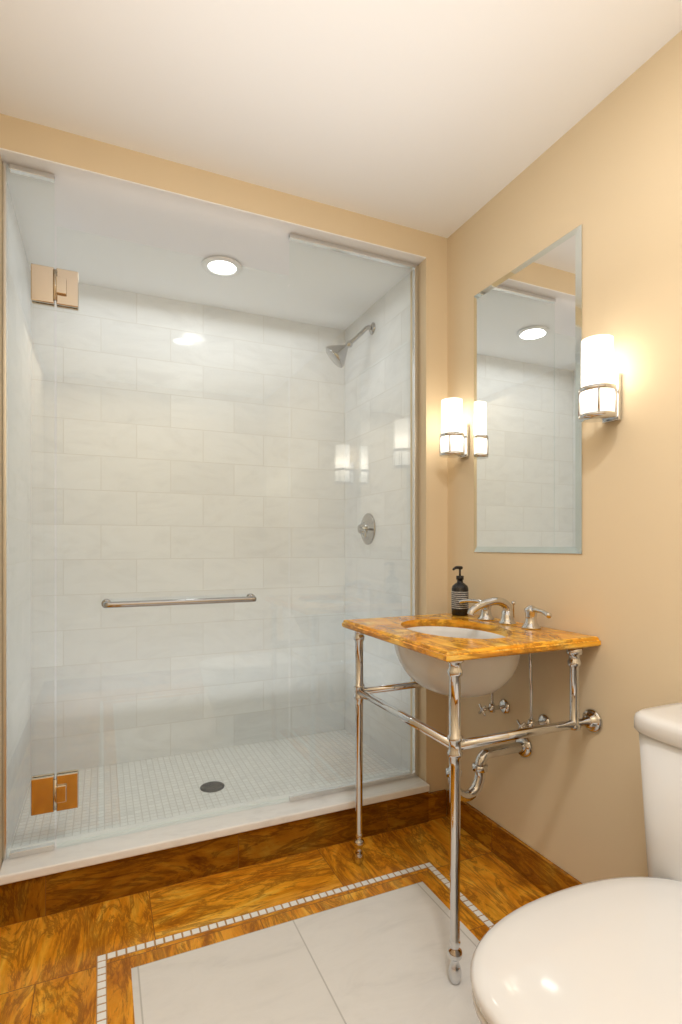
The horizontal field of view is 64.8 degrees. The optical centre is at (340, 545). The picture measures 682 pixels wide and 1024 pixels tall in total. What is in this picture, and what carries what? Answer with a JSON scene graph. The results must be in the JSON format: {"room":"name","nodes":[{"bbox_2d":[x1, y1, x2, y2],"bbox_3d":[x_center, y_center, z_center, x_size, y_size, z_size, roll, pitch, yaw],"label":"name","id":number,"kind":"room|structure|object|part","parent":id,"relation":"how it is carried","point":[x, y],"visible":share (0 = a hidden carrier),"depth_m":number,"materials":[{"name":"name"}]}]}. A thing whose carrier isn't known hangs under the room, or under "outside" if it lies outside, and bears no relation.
{"room":"bathroom","nodes":[
{"label":"bathroom","id":0,"kind":"room"},
{"bbox_2d":[7,182,30,847],"bbox_3d":[-1.321,-0.030,2.100,0.120,2.420,0.720,0,0,-24],"label":"wall","id":1,"kind":"structure","parent":0,"point":[16,371],"depth_m":2.07,"materials":[{"name":"white stone"}]},
{"bbox_2d":[31,283,344,776],"bbox_3d":[-0.693,-0.085,2.829,1.820,2.530,0.100,0,0,-24],"label":"wall","id":2,"kind":"structure","parent":0,"point":[206,417],"depth_m":2.72,"materials":[{"name":"white tile"}]},
{"bbox_2d":[10,729,399,847],"bbox_3d":[-0.549,1.117,2.444,1.570,0.125,0.720,0,0,-24],"label":"floor","id":3,"kind":"structure","parent":0,"point":[152,799],"depth_m":2.42,"materials":[{"name":"white tile"}]},
{"bbox_2d":[200,781,223,792],"bbox_3d":[-0.563,1.053,2.350,0.104,0.004,0.104,0,0,-24],"label":"shower drain","id":4,"kind":"object","parent":3,"relation":"in","point":[214,789],"depth_m":2.35,"materials":[{"name":"grey metal"}]},
{"bbox_2d":[7,175,409,329],"bbox_3d":[-0.554,-1.295,2.442,1.800,0.110,0.720,0,0,-24],"label":"ceiling","id":5,"kind":"structure","parent":0,"point":[100,217],"depth_m":2.33,"materials":[{"name":"white paint"}]},
{"bbox_2d":[202,256,241,277],"bbox_3d":[-0.526,-1.234,2.378,0.176,0.012,0.176,0,0,-24],"label":"recessed light","id":6,"kind":"object","parent":5,"relation":"in","point":[225,261],"visible":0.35,"depth_m":2.38,"materials":[{"name":"white glass"}]},
{"bbox_2d":[0,113,446,261],"bbox_3d":[-0.381,-1.297,2.054,1.800,0.106,0.130,0,0,-24],"label":"wall","id":7,"kind":"structure","parent":0,"point":[44,142],"depth_m":1.93,"materials":[{"name":"beige paint"}]},
{"bbox_2d":[0,148,425,271],"bbox_3d":[-0.377,-1.242,2.056,1.570,0.004,0.128,0,0,-24],"label":"soffit","id":8,"kind":"structure","parent":7,"relation":"attached to","point":[76,179],"depth_m":1.97,"materials":[{"name":"white paint"}]},
{"bbox_2d":[0,815,546,1023],"bbox_3d":[0.211,1.230,0.724,2.000,0.101,2.820,0,0,-24],"label":"floor","id":9,"kind":"structure","parent":0,"point":[48,967],"depth_m":1.73,"materials":[{"name":"stone"}]},
{"bbox_2d":[131,881,480,1023],"bbox_3d":[0.237,1.182,0.824,0.954,0.006,1.904,0,0,-24],"label":"floor","id":10,"kind":"structure","parent":9,"relation":"on","point":[383,958],"depth_m":1.48,"materials":[{"name":"white tile"}]},
{"bbox_2d":[342,597,602,984],"bbox_3d":[0.398,0.680,1.821,0.564,1.000,0.673,0,0,-24],"label":"sink","id":11,"kind":"object","parent":9,"relation":"on","point":[471,654],"visible":1,"depth_m":1.64,"materials":[{"name":"metal"}]},
{"bbox_3d":[0.067,0.743,1.994,0.048,0.874,0.048,0,0,-24],"label":"leg","id":12,"kind":"part","parent":11,"relation":"part of","materials":[{"name":"silver metal"}]},
{"bbox_3d":[0.188,0.540,1.723,0.027,0.027,0.593,0,0,-24],"label":"rail","id":13,"kind":"part","parent":11,"relation":"part of","materials":[{"name":"silver metal"}]},
{"bbox_3d":[0.308,0.743,1.452,0.048,0.874,0.048,0,0,-24],"label":"leg","id":14,"kind":"part","parent":11,"relation":"part of","materials":[{"name":"silver metal"}]},
{"bbox_2d":[392,626,521,697],"bbox_3d":[0.379,0.397,1.809,0.372,0.190,0.500,0,0,-24],"label":"basin","id":15,"kind":"object","parent":11,"relation":"in","point":[485,676],"depth_m":1.66,"materials":[{"name":"white ceramic"}]},
{"bbox_2d":[451,566,468,615],"bbox_3d":[0.470,0.177,2.137,0.073,0.196,0.067,0,0,-24],"label":"soap bottle","id":16,"kind":"object","parent":11,"relation":"on","point":[459,591],"visible":0.94,"depth_m":2.11,"materials":[{"name":"black plastic"}]},
{"bbox_2d":[458,598,494,640],"bbox_3d":[0.520,0.275,2.044,0.073,0.154,0.147,0,0,-24],"label":"handle","id":17,"kind":"object","parent":11,"relation":"on","point":[486,615],"depth_m":2.00,"materials":[{"name":"silver metal"}]},
{"bbox_2d":[467,597,516,645],"bbox_3d":[0.527,0.266,1.875,0.206,0.172,0.060,0,0,-24],"label":"faucet","id":18,"kind":"object","parent":11,"relation":"on","point":[489,630],"depth_m":1.88,"materials":[{"name":"silver metal"}]},
{"bbox_3d":[0.538,0.540,1.554,0.503,0.027,0.027,0,0,-24],"label":"rail","id":19,"kind":"part","parent":11,"relation":"part of","materials":[{"name":"silver metal"}]},
{"bbox_2d":[521,605,551,651],"bbox_3d":[0.648,0.275,1.756,0.073,0.154,0.147,0,0,-24],"label":"handle","id":20,"kind":"object","parent":11,"relation":"on","point":[531,624],"depth_m":1.77,"materials":[{"name":"silver metal"}]},
{"bbox_2d":[470,703,681,1023],"bbox_3d":[0.613,0.784,1.002,0.824,0.792,0.470,0,0,-24],"label":"toilet","id":21,"kind":"object","parent":9,"relation":"on","point":[606,951],"visible":1,"depth_m":0.98,"materials":[{"name":"white ceramic"}]},
{"bbox_3d":[0.535,0.740,0.967,0.652,0.036,0.394,0,0,-24],"label":"lid","id":22,"kind":"part","parent":21,"relation":"part of","materials":[{"name":"white ceramic"}]},
{"bbox_3d":[0.879,0.416,1.121,0.242,0.048,0.470,0,0,-24],"label":"tank lid","id":23,"kind":"part","parent":21,"relation":"part of","materials":[{"name":"white ceramic"}]},
{"bbox_3d":[0.879,0.618,1.121,0.228,0.355,0.452,0,0,-24],"label":"tank","id":24,"kind":"part","parent":21,"relation":"part of","materials":[{"name":"white ceramic"}]},
{"bbox_3d":[-0.377,1.112,2.056,1.570,0.135,0.130,0,0,-24],"label":"shower curb","id":25,"kind":"object","parent":9,"relation":"on","visible":0},
{"bbox_2d":[0,792,428,926],"bbox_3d":[-0.346,1.113,1.988,1.570,0.134,0.018,0,0,-24],"label":"baseboard","id":26,"kind":"structure","parent":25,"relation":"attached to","point":[34,898],"depth_m":1.90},
{"bbox_2d":[0,770,429,885],"bbox_3d":[-0.372,1.030,2.045,1.569,0.030,0.174,0,0,-24],"label":"sill","id":27,"kind":"structure","parent":25,"relation":"on","point":[73,856],"depth_m":1.93,"materials":[{"name":"white stone"}]},
{"bbox_2d":[2,161,418,860],"bbox_3d":[-0.368,-0.113,2.037,1.569,2.255,0.086,0,0,-24],"label":"glass","id":28,"kind":"object","parent":27,"relation":"on","point":[62,789],"visible":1,"depth_m":1.95,"materials":[{"name":"clear glass"}]},
{"bbox_3d":[-0.819,0.200,1.875,0.030,0.030,0.010,0,0,-24],"label":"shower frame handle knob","id":29,"kind":"part","parent":28,"relation":"part of","materials":[{"name":"silver metal"}]},
{"bbox_3d":[-0.582,-0.034,1.970,0.816,2.073,0.010,0,0,-24],"label":"door","id":30,"kind":"part","parent":28,"relation":"part of","materials":[{"name":"clear glass"}]},
{"bbox_2d":[97,862,493,1023],"bbox_3d":[0.237,1.179,0.824,1.126,0.002,2.076,0,0,-24],"label":"tile border","id":31,"kind":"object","parent":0,"point":[102,1007],"depth_m":1.68,"materials":[{"name":"white tile"}]},
{"bbox_2d":[0,0,681,237],"bbox_3d":[0.021,-1.400,1.149,2.000,0.100,3.750,0,0,-24],"label":"ceiling","id":32,"kind":"structure","parent":0,"point":[445,118],"depth_m":1.57,"materials":[{"name":"white paint"}]},
{"bbox_2d":[345,273,409,770],"bbox_3d":[0.218,-0.030,2.785,0.110,2.420,0.720,0,0,-24],"label":"wall","id":33,"kind":"structure","parent":0,"point":[368,496],"depth_m":2.69,"materials":[{"name":"white stone"}]},
{"bbox_2d":[325,322,374,367],"bbox_3d":[0.036,-1.033,2.769,0.238,0.235,0.157,0,0,-24],"label":"shower head","id":34,"kind":"object","parent":33,"relation":"attached to","point":[341,352],"depth_m":2.74},
{"bbox_2d":[358,513,375,544],"bbox_3d":[0.115,-0.088,2.802,0.064,0.163,0.170,0,0,-24],"label":"shower valve","id":35,"kind":"object","parent":33,"relation":"attached to","point":[366,523],"depth_m":2.78,"materials":[{"name":"silver metal"}]},
{"bbox_2d":[447,30,681,883],"bbox_3d":[0.889,-0.085,1.536,0.100,2.530,3.750,0,0,-24],"label":"wall","id":36,"kind":"structure","parent":0,"point":[606,172],"depth_m":1.63,"materials":[{"name":"beige paint"}]},
{"bbox_2d":[410,257,446,814],"bbox_3d":[0.391,-0.032,2.397,0.110,2.424,0.130,0,0,-24],"label":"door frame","id":37,"kind":"structure","parent":36,"relation":"attached to","point":[432,470],"depth_m":2.34,"materials":[{"name":"beige paint"}]},
{"bbox_2d":[429,789,445,820],"bbox_3d":[0.414,1.123,2.329,0.096,0.115,0.014,0,0,-24],"label":"baseboard","id":38,"kind":"object","parent":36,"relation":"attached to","point":[437,804],"visible":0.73,"depth_m":2.32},
{"bbox_2d":[439,397,468,458],"bbox_3d":[0.464,-0.483,2.221,0.117,0.233,0.102,0,0,-24],"label":"sconce","id":39,"kind":"object","parent":36,"relation":"attached to","point":[454,439],"visible":1,"depth_m":2.19,"materials":[{"name":"white glass"}]},
{"bbox_3d":[0.440,-0.416,2.173,0.007,0.074,0.007,0,0,-24],"label":"post","id":40,"kind":"part","parent":39,"relation":"part of","materials":[{"name":"silver metal"}]},
{"bbox_3d":[0.458,-0.491,2.218,0.086,0.217,0.086,0,0,-24],"label":"lamp shade","id":41,"kind":"part","parent":39,"relation":"part of","materials":[{"name":"white glass"}]},
{"bbox_3d":[0.458,-0.377,2.218,0.102,0.012,0.102,0,0,-24],"label":"dish","id":42,"kind":"part","parent":39,"relation":"part of","materials":[{"name":"silver metal"}]},
{"bbox_3d":[0.502,-0.416,2.201,0.007,0.074,0.007,0,0,-24],"label":"post","id":43,"kind":"part","parent":39,"relation":"part of","materials":[{"name":"silver metal"}]},
{"bbox_3d":[0.512,-0.435,2.242,0.013,0.136,0.058,0,0,-24],"label":"plate","id":44,"kind":"part","parent":39,"relation":"part of","materials":[{"name":"silver metal"}]},
{"bbox_2d":[447,790,582,894],"bbox_3d":[1.013,1.123,1.118,0.014,0.115,2.686,0,0,-24],"label":"baseboard","id":45,"kind":"structure","parent":36,"relation":"attached to","point":[545,875],"depth_m":1.96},
{"bbox_2d":[474,224,581,553],"bbox_3d":[0.650,-0.495,1.942,0.005,1.040,0.537,0,0,-24],"label":"mirror","id":46,"kind":"object","parent":36,"relation":"attached to","point":[527,423],"visible":0.91,"depth_m":1.89,"materials":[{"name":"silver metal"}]},
{"bbox_2d":[578,334,620,423],"bbox_3d":[0.754,-0.483,1.571,0.117,0.233,0.102,0,0,-24],"label":"sconce","id":47,"kind":"object","parent":36,"relation":"attached to","point":[599,395],"visible":1,"depth_m":1.53,"materials":[{"name":"white glass"}]},
{"bbox_3d":[0.702,-0.416,1.585,0.007,0.074,0.007,0,0,-24],"label":"post","id":48,"kind":"part","parent":47,"relation":"part of","materials":[{"name":"silver metal"}]},
{"bbox_3d":[0.747,-0.377,1.567,0.102,0.012,0.102,0,0,-24],"label":"dish","id":49,"kind":"part","parent":47,"relation":"part of","materials":[{"name":"silver metal"}]},
{"bbox_3d":[0.730,-0.416,1.523,0.007,0.074,0.007,0,0,-24],"label":"post","id":50,"kind":"part","parent":47,"relation":"part of","materials":[{"name":"silver metal"}]},
{"bbox_3d":[0.801,-0.435,1.592,0.013,0.136,0.058,0,0,-24],"label":"plate","id":51,"kind":"part","parent":47,"relation":"part of","materials":[{"name":"silver metal"}]},
{"bbox_3d":[0.792,-0.416,1.550,0.007,0.074,0.007,0,0,-24],"label":"post","id":52,"kind":"part","parent":47,"relation":"part of","materials":[{"name":"silver metal"}]},
{"bbox_3d":[-0.846,-0.085,0.763,0.100,2.530,3.750,0,0,-24],"label":"wall","id":53,"kind":"structure","parent":0,"visible":0},
{"bbox_2d":[0,155,2,867],"bbox_3d":[-1.149,-0.032,1.712,0.120,2.424,0.130,0,0,-24],"label":"door frame","id":54,"kind":"structure","parent":53,"relation":"attached to","point":[1,861],"depth_m":1.71,"materials":[{"name":"beige paint"}]}
]}

